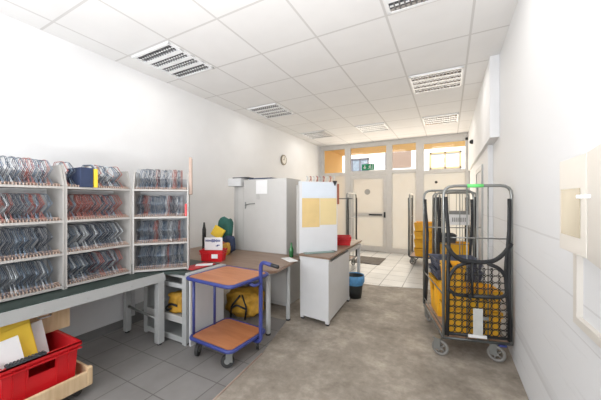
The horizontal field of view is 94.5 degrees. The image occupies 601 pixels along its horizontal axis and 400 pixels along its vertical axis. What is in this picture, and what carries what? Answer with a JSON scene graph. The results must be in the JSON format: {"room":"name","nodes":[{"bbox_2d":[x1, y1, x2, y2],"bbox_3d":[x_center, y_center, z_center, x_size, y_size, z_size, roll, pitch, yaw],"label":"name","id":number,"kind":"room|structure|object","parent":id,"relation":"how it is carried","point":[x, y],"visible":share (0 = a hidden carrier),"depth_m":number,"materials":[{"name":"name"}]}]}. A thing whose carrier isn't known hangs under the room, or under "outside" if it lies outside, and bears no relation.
{"room":"distribution center","nodes":[
{"label":"distribution center","id":0,"kind":"room"},
{"bbox_2d":[0,13,320,303],"bbox_3d":[-1.689,-0.125,4.671,0.100,3.210,10.050,0,0,28],"label":"wall","id":1,"kind":"structure","parent":0,"point":[62,100],"depth_m":3.56,"materials":[{"name":"white paint"}]},
{"bbox_2d":[75,301,143,342],"bbox_3d":[-2.711,1.415,2.354,0.280,0.121,4.800,0,0,28],"label":"baseboard","id":2,"kind":"structure","parent":1,"relation":"attached to","point":[138,316],"depth_m":3.13,"materials":[{"name":"grey tile"}]},
{"bbox_2d":[280,155,286,164],"bbox_3d":[-0.416,-1.020,6.910,0.037,0.250,0.250,0,0,28],"label":"wall clock","id":3,"kind":"object","parent":1,"relation":"attached to","point":[283,159],"visible":1,"depth_m":6.88,"materials":[{"name":"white plastic"}]},
{"bbox_2d":[0,0,517,146],"bbox_3d":[0.237,-1.780,3.643,4.466,0.100,10.050,0,0,28],"label":"ceiling","id":4,"kind":"structure","parent":0,"point":[339,66],"depth_m":3.15,"materials":[{"name":"tile"}]},
{"bbox_2d":[132,41,213,78],"bbox_3d":[-1.571,-1.720,3.457,0.660,0.020,0.660,0,0,28],"label":"recessed light","id":5,"kind":"object","parent":4,"relation":"in","point":[168,58],"visible":1,"depth_m":3.41,"materials":[{"name":"metal"}]},
{"bbox_2d":[247,103,294,118],"bbox_3d":[-0.563,-1.720,5.345,0.660,0.020,0.660,0,0,28],"label":"recessed light","id":6,"kind":"object","parent":4,"relation":"in","point":[273,110],"visible":1,"depth_m":5.32,"materials":[{"name":"metal"}]},
{"bbox_2d":[300,130,333,138],"bbox_3d":[0.445,-1.720,7.233,0.660,0.020,0.660,0,0,28],"label":"recessed light","id":7,"kind":"object","parent":4,"relation":"in","point":[316,134],"visible":1,"depth_m":7.18,"materials":[{"name":"metal"}]},
{"bbox_2d":[355,122,389,132],"bbox_3d":[1.703,-1.720,6.561,0.660,0.020,0.660,0,0,28],"label":"recessed light","id":8,"kind":"object","parent":4,"relation":"in","point":[375,127],"visible":1,"depth_m":6.51,"materials":[{"name":"metal"}]},
{"bbox_2d":[384,0,436,14],"bbox_3d":[0.946,-1.720,2.114,0.660,0.020,0.660,0,0,28],"label":"recessed light","id":9,"kind":"object","parent":4,"relation":"in","point":[392,6],"visible":1,"depth_m":2.43,"materials":[{"name":"metal"}]},
{"bbox_2d":[409,66,463,93],"bbox_3d":[1.954,-1.720,4.002,0.660,0.020,0.660,0,0,28],"label":"recessed light","id":10,"kind":"object","parent":4,"relation":"in","point":[452,77],"visible":1,"depth_m":3.95,"materials":[{"name":"metal"}]},
{"bbox_2d":[422,113,458,125],"bbox_3d":[2.962,-1.720,5.889,0.660,0.020,0.660,0,0,28],"label":"recessed light","id":11,"kind":"object","parent":4,"relation":"in","point":[446,118],"visible":1,"depth_m":5.84,"materials":[{"name":"metal"}]},
{"bbox_2d":[62,250,528,399],"bbox_3d":[0.237,1.528,3.643,4.466,0.104,10.050,0,0,28],"label":"floor","id":12,"kind":"structure","parent":0,"point":[377,345],"depth_m":2.57,"materials":[{"name":"concrete"}]},
{"bbox_2d":[25,359,92,399],"bbox_3d":[-2.015,1.369,2.054,0.670,0.215,0.545,0,0,28],"label":"wooden dolly","id":13,"kind":"object","parent":12,"relation":"on","point":[83,377],"visible":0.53,"depth_m":2.02,"materials":[{"name":"brown wood"}]},
{"bbox_2d":[0,330,81,399],"bbox_3d":[-2.021,1.206,2.049,0.596,0.336,0.446,0,0,28],"label":"crate","id":14,"kind":"object","parent":13,"relation":"on","point":[22,381],"depth_m":1.93,"materials":[{"name":"plastic"}]},
{"bbox_2d":[0,335,23,369],"bbox_3d":[-2.025,1.095,1.798,0.069,0.324,0.379,0,0,34],"label":"envelope","id":15,"kind":"object","parent":14,"relation":"in","point":[10,349],"visible":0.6,"depth_m":1.89,"materials":[{"name":"white paper"}]},
{"bbox_2d":[0,323,36,356],"bbox_3d":[-2.023,1.054,1.918,0.057,0.336,0.323,0,0,33],"label":"envelope","id":16,"kind":"object","parent":14,"relation":"in","point":[24,332],"visible":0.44,"depth_m":1.99,"materials":[{"name":"yellow paper"}]},
{"bbox_2d":[0,319,37,352],"bbox_3d":[-2.077,1.008,1.894,0.052,0.374,0.425,0,0,34],"label":"envelope","id":17,"kind":"object","parent":14,"relation":"in","point":[14,325],"visible":0.17,"depth_m":1.98,"materials":[{"name":"yellow paper"}]},
{"bbox_2d":[31,319,48,351],"bbox_3d":[-2.013,1.072,2.104,0.028,0.317,0.175,0,0,38],"label":"envelope","id":18,"kind":"object","parent":14,"relation":"in","point":[37,327],"visible":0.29,"depth_m":2.12,"materials":[{"name":"white paper"}]},
{"bbox_2d":[0,259,219,345],"bbox_3d":[-1.913,1.105,2.427,0.938,0.750,2.360,0,0,28],"label":"desk","id":19,"kind":"object","parent":12,"relation":"on","point":[76,310],"visible":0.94,"depth_m":2.63,"materials":[{"name":"grey paint"}]},
{"bbox_2d":[0,155,64,301],"bbox_3d":[-2.209,0.192,2.125,0.300,1.076,0.548,0,0,28],"label":"shelf","id":20,"kind":"object","parent":19,"relation":"on","point":[32,203],"visible":1,"depth_m":2.24,"materials":[{"name":"grey metal"}]},
{"bbox_2d":[53,161,131,288],"bbox_3d":[-1.950,0.193,2.611,0.300,1.074,0.545,0,0,28],"label":"shelf","id":21,"kind":"object","parent":19,"relation":"on","point":[98,221],"visible":0.77,"depth_m":2.65,"materials":[{"name":"metal"}]},
{"bbox_2d":[67,167,92,186],"bbox_3d":[-1.969,-0.206,2.482,0.240,0.170,0.095,0,0,28],"label":"folder","id":22,"kind":"object","parent":21,"relation":"on","point":[83,177],"visible":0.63,"depth_m":2.42,"materials":[{"name":"blue cardboard"}]},
{"bbox_2d":[92,169,97,187],"bbox_3d":[-1.918,-0.203,2.535,0.200,0.165,0.030,0,0,28],"label":"folder","id":23,"kind":"object","parent":21,"relation":"on","point":[95,171],"visible":0.46,"depth_m":2.48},
{"bbox_2d":[132,169,189,273],"bbox_3d":[-1.485,0.192,3.012,0.522,1.076,0.300,0,0,-19],"label":"shelf","id":24,"kind":"object","parent":19,"relation":"on","point":[160,225],"visible":1,"depth_m":2.98,"materials":[{"name":"metal"}]},
{"bbox_2d":[189,157,191,194],"bbox_3d":[-1.210,-0.270,3.064,0.030,0.400,0.160,0,0,-19],"label":"wooden board","id":25,"kind":"object","parent":24,"relation":"attached to","point":[190,158],"visible":0.96,"depth_m":2.99,"materials":[{"name":"beige wood"}]},
{"bbox_2d":[188,262,214,269],"bbox_3d":[-1.129,0.724,3.097,0.180,0.010,0.320,0,0,30],"label":"folder","id":26,"kind":"object","parent":19,"relation":"on","point":[191,267],"visible":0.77,"depth_m":3.05,"materials":[{"name":"red plastic"}]},
{"bbox_2d":[195,263,212,265],"bbox_3d":[-1.084,0.716,3.129,0.180,0.003,0.090,0,0,-12],"label":"paper slip","id":27,"kind":"object","parent":26,"relation":"on","point":[207,263],"visible":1,"depth_m":3.13,"materials":[{"name":"white paper"}]},
{"bbox_2d":[144,274,188,345],"bbox_3d":[-1.360,1.120,3.191,0.695,0.712,0.462,0,0,28],"label":"rack","id":28,"kind":"object","parent":12,"relation":"on","point":[176,325],"visible":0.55,"depth_m":3.01,"materials":[{"name":"grey metal"}]},
{"bbox_2d":[150,300,181,315],"bbox_3d":[-1.358,1.221,3.194,0.655,0.020,0.425,0,0,28],"label":"shelf","id":29,"kind":"object","parent":28,"relation":"attached to","point":[166,313],"depth_m":3.07,"materials":[{"name":"grey paint"}]},
{"bbox_2d":[165,290,181,312],"bbox_3d":[-1.312,1.099,3.091,0.301,0.221,0.293,0,0,28],"label":"bag","id":30,"kind":"object","parent":28,"relation":"on","point":[174,305],"visible":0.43,"depth_m":2.98,"materials":[{"name":"yellow fabric"}]},
{"bbox_2d":[185,264,225,346],"bbox_3d":[-1.014,1.103,3.013,0.077,0.745,0.500,0,0,28],"label":"side table","id":31,"kind":"object","parent":12,"relation":"on","point":[203,293],"visible":0.57,"depth_m":2.98,"materials":[{"name":"white laminate"}]},
{"bbox_2d":[186,261,278,367],"bbox_3d":[-0.609,1.020,2.676,0.870,0.911,0.574,0,0,31],"label":"trolley","id":32,"kind":"object","parent":12,"relation":"on","point":[227,336],"visible":1,"depth_m":2.65,"materials":[{"name":"orange wood"}]},
{"bbox_2d":[213,353,261,399],"bbox_3d":[-1.207,1.476,0.986,0.055,0.008,3.802,0,0,27],"label":"trim","id":33,"kind":"structure","parent":12,"relation":"on","point":[233,380],"depth_m":2.30,"materials":[{"name":"silver metal"}]},
{"bbox_2d":[234,186,243,286],"bbox_3d":[-0.862,0.626,4.462,0.205,1.700,0.400,0,0,28],"label":"tall cabinet","id":34,"kind":"object","parent":12,"relation":"on","point":[238,191],"visible":0.29,"depth_m":4.28,"materials":[{"name":"grey metal"}]},
{"bbox_2d":[228,178,248,186],"bbox_3d":[-0.956,-0.286,4.376,0.250,0.120,0.260,0,0,28],"label":"box","id":35,"kind":"object","parent":34,"relation":"on","point":[235,182],"visible":0.68,"depth_m":4.26,"materials":[{"name":"white plastic"}]},
{"bbox_2d":[190,246,299,335],"bbox_3d":[-0.937,1.108,3.754,1.950,0.736,0.860,0,0,28],"label":"work table","id":36,"kind":"object","parent":12,"relation":"on","point":[247,259],"visible":0.53,"depth_m":3.42,"materials":[{"name":"brown laminate"}]},
{"bbox_2d":[202,222,205,248],"bbox_3d":[-1.379,0.520,3.978,0.054,0.435,0.053,0,0,28],"label":"bottle","id":37,"kind":"object","parent":36,"relation":"on","point":[204,227],"visible":0.7,"depth_m":3.96,"materials":[{"name":"black glass"}]},
{"bbox_2d":[199,248,226,261],"bbox_3d":[-1.080,0.667,3.451,0.290,0.142,0.190,0,0,3],"label":"bin","id":38,"kind":"object","parent":36,"relation":"on","point":[206,255],"visible":0.91,"depth_m":3.38,"materials":[{"name":"plastic"}]},
{"bbox_2d":[205,237,222,249],"bbox_3d":[-1.081,0.591,3.456,0.224,0.275,0.010,0,0,3],"label":"box","id":39,"kind":"object","parent":38,"relation":"in","point":[211,243],"visible":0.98,"depth_m":3.45,"materials":[{"name":"white cardboard"}]},
{"bbox_2d":[205,239,219,245],"bbox_3d":[-1.089,0.518,3.452,0.185,0.090,0.002,0,0,3],"label":"print","id":40,"kind":"object","parent":39,"relation":"attached to","point":[213,240],"depth_m":3.45},
{"bbox_2d":[218,216,232,237],"bbox_3d":[-1.118,0.485,4.160,0.262,0.505,0.145,0,0,28],"label":"cloth bag","id":41,"kind":"object","parent":36,"relation":"on","point":[224,223],"visible":0.48,"depth_m":4.10,"materials":[{"name":"green fabric"}]},
{"bbox_2d":[223,242,230,254],"bbox_3d":[-1.029,0.655,3.836,0.112,0.166,0.098,0,0,28],"label":"cloth bag","id":42,"kind":"object","parent":36,"relation":"on","point":[226,245],"visible":0.67,"depth_m":3.81,"materials":[{"name":"yellow fabric"}]},
{"bbox_2d":[223,236,235,252],"bbox_3d":[-1.027,0.616,3.994,0.184,0.244,0.132,0,0,28],"label":"cloth bag","id":43,"kind":"object","parent":36,"relation":"on","point":[230,239],"visible":0.62,"depth_m":3.95,"materials":[{"name":"blue fabric"}]},
{"bbox_2d":[282,257,296,261],"bbox_3d":[-0.139,0.737,3.498,0.120,0.004,0.260,0,0,-27],"label":"paper","id":44,"kind":"object","parent":36,"relation":"on","point":[288,259],"visible":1,"depth_m":3.49,"materials":[{"name":"white paper"}]},
{"bbox_2d":[289,243,293,257],"bbox_3d":[-0.121,0.643,3.658,0.060,0.190,0.060,0,0,28],"label":"bottle","id":45,"kind":"object","parent":36,"relation":"on","point":[291,250],"visible":0.99,"depth_m":3.63,"materials":[{"name":"green glass"}]},
{"bbox_3d":[-1.142,0.640,3.954,0.140,0.150,0.050,21,0,17],"label":"parcel","id":46,"kind":"object","parent":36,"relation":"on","visible":0},
{"bbox_2d":[211,225,225,236],"bbox_3d":[-1.186,0.450,4.000,0.217,0.210,0.059,0,0,14],"label":"parcel","id":47,"kind":"object","parent":46,"relation":"on","point":[217,231],"visible":0.8,"depth_m":3.98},
{"bbox_2d":[225,286,264,319],"bbox_3d":[-0.703,1.296,3.604,0.545,0.360,0.418,0,0,18],"label":"bag","id":48,"kind":"object","parent":12,"relation":"on","point":[243,301],"visible":0.88,"depth_m":3.46,"materials":[{"name":"yellow fabric"}]},
{"bbox_2d":[244,178,300,305],"bbox_3d":[-0.436,0.576,4.220,0.755,1.800,0.446,0,0,28],"label":"tall cabinet","id":49,"kind":"object","parent":12,"relation":"on","point":[269,218],"visible":0.68,"depth_m":4.01,"materials":[{"name":"metal"}]},
{"bbox_2d":[256,180,266,193],"bbox_3d":[-0.569,-0.205,4.063,0.200,0.200,0.005,0,0,28],"label":"notice","id":50,"kind":"object","parent":49,"relation":"attached to","point":[261,185],"visible":1,"depth_m":4.06,"materials":[{"name":"white paper"}]},
{"bbox_2d":[299,239,361,325],"bbox_3d":[0.450,1.070,4.118,0.635,0.812,1.670,0,0,28],"label":"counter","id":51,"kind":"object","parent":12,"relation":"on","point":[324,277],"depth_m":3.43,"materials":[{"name":"white laminate"}]},
{"bbox_2d":[296,181,336,253],"bbox_3d":[0.217,0.209,3.649,0.566,0.924,0.132,0,0,-16],"label":"shelf unit","id":52,"kind":"object","parent":51,"relation":"on","point":[324,237],"visible":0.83,"depth_m":3.60,"materials":[{"name":"metal"}]},
{"bbox_2d":[302,198,319,226],"bbox_3d":[0.135,0.150,3.591,0.243,0.375,0.003,0,0,-19],"label":"sheet","id":53,"kind":"object","parent":52,"relation":"attached to","point":[310,207],"visible":1,"depth_m":3.59,"materials":[{"name":"yellow paper"}]},
{"bbox_2d":[302,182,335,197],"bbox_3d":[0.247,-0.142,3.629,0.480,0.200,0.003,0,0,-19],"label":"sheet","id":54,"kind":"object","parent":52,"relation":"attached to","point":[309,189],"visible":1,"depth_m":3.62,"materials":[{"name":"white paper"}]},
{"bbox_2d":[320,198,336,224],"bbox_3d":[0.368,0.138,3.671,0.236,0.350,0.003,0,0,-19],"label":"sheet","id":55,"kind":"object","parent":52,"relation":"attached to","point":[328,206],"visible":1,"depth_m":3.67,"materials":[{"name":"beige paper"}]},
{"bbox_2d":[337,184,352,203],"bbox_3d":[0.594,-0.092,3.731,0.222,0.270,0.028,0,0,-12],"label":"wooden bar","id":56,"kind":"object","parent":52,"relation":"attached to","point":[338,198],"visible":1,"depth_m":3.70,"materials":[{"name":"brown wood"}]},
{"bbox_2d":[303,251,333,253],"bbox_3d":[0.237,0.658,3.559,0.400,0.008,0.090,0,0,-19],"label":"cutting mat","id":57,"kind":"object","parent":51,"relation":"on","point":[318,251],"visible":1,"depth_m":3.53,"materials":[{"name":"teal plastic"}]},
{"bbox_2d":[337,235,350,245],"bbox_3d":[0.628,0.597,4.256,0.290,0.132,0.240,0,0,8],"label":"crate","id":58,"kind":"object","parent":51,"relation":"on","point":[341,239],"visible":0.66,"depth_m":4.15,"materials":[{"name":"plastic"}]},
{"bbox_2d":[346,193,356,264],"bbox_3d":[0.839,0.647,6.263,0.688,1.657,0.791,0,0,28],"label":"roll cage","id":59,"kind":"object","parent":12,"relation":"on","point":[351,258],"visible":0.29,"depth_m":6.33,"materials":[{"name":"grey metal"}]},
{"bbox_2d":[349,272,364,298],"bbox_3d":[0.831,1.306,4.294,0.309,0.345,0.306,0,0,28],"label":"waste bin","id":60,"kind":"object","parent":12,"relation":"on","point":[356,279],"visible":0.77,"depth_m":4.18,"materials":[{"name":"black plastic"}]},
{"bbox_2d":[355,256,385,264],"bbox_3d":[1.706,1.470,6.911,0.660,0.012,0.800,0,0,28],"label":"door mat","id":61,"kind":"object","parent":12,"relation":"on","point":[363,259],"visible":0.86,"depth_m":6.84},
{"bbox_2d":[321,133,469,253],"bbox_3d":[2.485,-0.125,8.020,4.110,3.210,0.090,0,0,28],"label":"glazed wall","id":62,"kind":"structure","parent":12,"relation":"on","point":[399,183],"depth_m":7.79,"materials":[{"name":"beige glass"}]},
{"bbox_2d":[350,174,385,251],"bbox_3d":[1.991,0.350,8.241,1.060,2.240,0.115,0,0,28],"label":"door","id":63,"kind":"structure","parent":62,"relation":"attached to","point":[371,208],"depth_m":8.22,"materials":[{"name":"beige metal"}]},
{"bbox_2d":[362,164,373,170],"bbox_3d":[1.991,-1.000,8.209,0.360,0.180,0.034,0,0,28],"label":"exit sign","id":64,"kind":"object","parent":62,"relation":"attached to","point":[364,166],"visible":1,"depth_m":8.20,"materials":[{"name":"green plastic"}]},
{"bbox_2d":[408,193,441,264],"bbox_3d":[2.941,0.647,6.569,0.688,1.657,0.791,0,0,28],"label":"roll cage","id":65,"kind":"object","parent":12,"relation":"on","point":[411,253],"visible":0.64,"depth_m":6.56,"materials":[{"name":"grey metal"}]},
{"bbox_2d":[414,247,431,256],"bbox_3d":[2.960,1.186,6.604,0.440,0.192,0.580,0,0,28],"label":"crate","id":66,"kind":"object","parent":65,"relation":"on","point":[418,251],"visible":0.32,"depth_m":6.41,"materials":[{"name":"yellow plastic"}]},
{"bbox_2d":[414,239,431,248],"bbox_3d":[2.960,0.991,6.604,0.440,0.192,0.580,0,0,28],"label":"crate","id":67,"kind":"object","parent":66,"relation":"on","point":[418,243],"visible":0.41,"depth_m":6.40,"materials":[{"name":"yellow plastic"}]},
{"bbox_2d":[414,231,431,239],"bbox_3d":[2.960,0.796,6.604,0.440,0.192,0.580,0,0,28],"label":"crate","id":68,"kind":"object","parent":67,"relation":"on","point":[418,234],"visible":0.41,"depth_m":6.41,"materials":[{"name":"yellow plastic"}]},
{"bbox_2d":[414,221,431,231],"bbox_3d":[2.960,0.601,6.604,0.440,0.192,0.580,0,0,28],"label":"crate","id":69,"kind":"object","parent":68,"relation":"on","point":[418,225],"visible":0.56,"depth_m":6.42,"materials":[{"name":"yellow plastic"}]},
{"bbox_2d":[432,191,475,256],"bbox_3d":[3.044,0.647,5.628,0.791,1.657,0.688,0,0,20],"label":"roll cage","id":70,"kind":"object","parent":12,"relation":"on","point":[438,218],"visible":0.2,"depth_m":5.42,"materials":[{"name":"grey metal"}]},
{"bbox_2d":[449,211,469,224],"bbox_3d":[3.009,0.320,5.272,0.340,0.270,0.015,0,0,20],"label":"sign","id":71,"kind":"object","parent":70,"relation":"attached to","point":[453,215],"visible":0.88,"depth_m":5.27,"materials":[{"name":"white paper"}]},
{"bbox_2d":[452,218,465,221],"bbox_3d":[3.002,0.355,5.268,0.230,0.080,0.002,0,0,20],"label":"print","id":72,"kind":"object","parent":71,"relation":"attached to","point":[453,219],"depth_m":5.27,"materials":[{"name":"grey paper"}]},
{"bbox_3d":[3.081,1.171,5.615,0.580,0.222,0.440,0,0,20],"label":"crate","id":73,"kind":"object","parent":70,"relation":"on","visible":0},
{"bbox_2d":[440,241,468,254],"bbox_3d":[3.081,0.946,5.615,0.580,0.222,0.440,0,0,20],"label":"crate","id":74,"kind":"object","parent":73,"relation":"on","point":[455,247],"visible":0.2,"depth_m":5.42,"materials":[{"name":"yellow plastic"}]},
{"bbox_2d":[440,232,456,242],"bbox_3d":[2.969,0.746,5.656,0.320,0.162,0.400,0,0,20],"label":"crate","id":75,"kind":"object","parent":74,"relation":"on","point":[453,240],"visible":0.55,"depth_m":5.49,"materials":[{"name":"grey plastic"}]},
{"bbox_2d":[423,184,513,361],"bbox_3d":[1.690,0.661,2.999,0.668,1.638,0.969,0,0,13],"label":"roll cage","id":76,"kind":"object","parent":12,"relation":"on","point":[495,343],"visible":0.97,"depth_m":2.57,"materials":[{"name":"grey metal"}]},
{"bbox_2d":[429,272,474,316],"bbox_3d":[1.779,1.085,3.216,0.480,0.402,0.380,0,0,13],"label":"crate","id":77,"kind":"object","parent":76,"relation":"on","point":[436,294],"visible":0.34,"depth_m":3.18,"materials":[{"name":"yellow plastic"}]},
{"bbox_2d":[429,263,482,282],"bbox_3d":[1.779,0.826,3.216,0.480,0.112,0.380,0,0,13],"label":"sack","id":78,"kind":"object","parent":77,"relation":"on","point":[436,272],"visible":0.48,"depth_m":3.09,"materials":[{"name":"blue fabric"}]},
{"bbox_2d":[429,254,483,271],"bbox_3d":[1.779,0.708,3.216,0.480,0.112,0.380,0,0,13],"label":"sack","id":79,"kind":"object","parent":78,"relation":"on","point":[435,259],"visible":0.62,"depth_m":3.24,"materials":[{"name":"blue fabric"}]},
{"bbox_2d":[439,299,502,336],"bbox_3d":[1.664,1.160,2.745,0.480,0.252,0.280,0,0,13],"label":"crate","id":80,"kind":"object","parent":76,"relation":"on","point":[458,316],"visible":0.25,"depth_m":2.64,"materials":[{"name":"yellow plastic"}]},
{"bbox_2d":[439,281,502,311],"bbox_3d":[1.664,0.938,2.745,0.480,0.192,0.280,0,0,13],"label":"crate","id":81,"kind":"object","parent":80,"relation":"on","point":[480,285],"visible":0.38,"depth_m":2.64,"materials":[{"name":"yellow plastic"}]},
{"bbox_2d":[440,260,465,288],"bbox_3d":[1.518,0.731,2.779,0.180,0.222,0.240,0,0,13],"label":"crate","id":82,"kind":"object","parent":81,"relation":"on","point":[453,263],"visible":0.46,"depth_m":2.68,"materials":[{"name":"yellow plastic"}]},
{"bbox_2d":[306,176,334,181],"bbox_3d":[0.273,0.152,3.991,0.436,1.023,0.220,0,0,0],"label":"wire rack","id":83,"kind":"object","parent":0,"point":[306,176],"visible":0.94,"depth_m":3.92,"materials":[{"name":"white metal"}]},
{"bbox_2d":[325,151,341,172],"bbox_3d":[1.031,-0.185,10.423,0.200,3.370,2.640,0,0,28],"label":"wall","id":84,"kind":"structure","parent":0,"point":[333,161],"depth_m":10.56,"materials":[{"name":"orange paint"}]},
{"bbox_2d":[332,141,464,155],"bbox_3d":[3.942,-1.995,8.869,7.400,0.250,2.640,0,0,28],"label":"ceiling","id":85,"kind":"structure","parent":0,"point":[410,146],"depth_m":9.90,"materials":[{"name":"orange paint"}]},
{"bbox_2d":[470,0,600,399],"bbox_3d":[2.094,-0.125,2.651,0.256,3.210,10.050,0,0,28],"label":"wall","id":86,"kind":"structure","parent":0,"point":[550,54],"depth_m":1.72,"materials":[{"name":"paint"}]},
{"bbox_2d":[476,164,482,280],"bbox_3d":[3.055,0.455,4.796,0.069,2.050,1.040,0,0,28],"label":"door","id":87,"kind":"structure","parent":86,"relation":"in","point":[479,172],"depth_m":4.54,"materials":[{"name":"grey paint"}]},
{"bbox_2d":[468,55,498,170],"bbox_3d":[3.418,-1.244,5.175,0.296,0.972,4.350,0,0,28],"label":"trim","id":88,"kind":"structure","parent":86,"relation":"attached to","point":[484,126],"depth_m":3.61,"materials":[{"name":"white paint"}]},
{"bbox_2d":[560,153,586,258],"bbox_3d":[1.169,0.018,1.164,0.085,0.400,0.285,0,0,28],"label":"wall box","id":89,"kind":"object","parent":86,"relation":"attached to","point":[573,171],"visible":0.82,"depth_m":1.15,"materials":[{"name":"beige plastic"}]},
{"bbox_2d":[573,253,600,347],"bbox_3d":[0.883,0.388,0.560,0.022,0.335,1.620,0,0,28],"label":"duct","id":90,"kind":"object","parent":86,"relation":"attached to","point":[588,329],"visible":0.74,"depth_m":1.24,"materials":[{"name":"beige plastic"}]},
{"bbox_2d":[583,144,600,268],"bbox_3d":[1.001,0.018,0.886,0.121,0.400,0.346,0,0,28],"label":"wall box","id":91,"kind":"object","parent":86,"relation":"attached to","point":[593,195],"visible":1,"depth_m":0.95,"materials":[{"name":"beige plastic"}]},
{"label":"outside","id":92,"kind":"structure","parent":0,"visible":0},
{"bbox_3d":[8.150,1.550,17.386,26.000,0.100,21.650,0,0,28],"label":"ground","id":93,"kind":"structure","parent":92,"visible":0},
{"bbox_2d":[342,146,464,175],"bbox_3d":[4.842,-1.750,12.254,15.000,6.500,0.420,0,0,28],"label":"building","id":94,"kind":"structure","parent":93,"relation":"on","point":[448,158],"depth_m":12.10,"materials":[{"name":"white laminate"}]},
{"bbox_2d":[393,151,410,167],"bbox_3d":[4.443,-1.860,12.322,0.870,0.760,0.075,0,0,28],"label":"shutter","id":95,"kind":"object","parent":94,"relation":"hanging from","point":[401,159],"depth_m":12.27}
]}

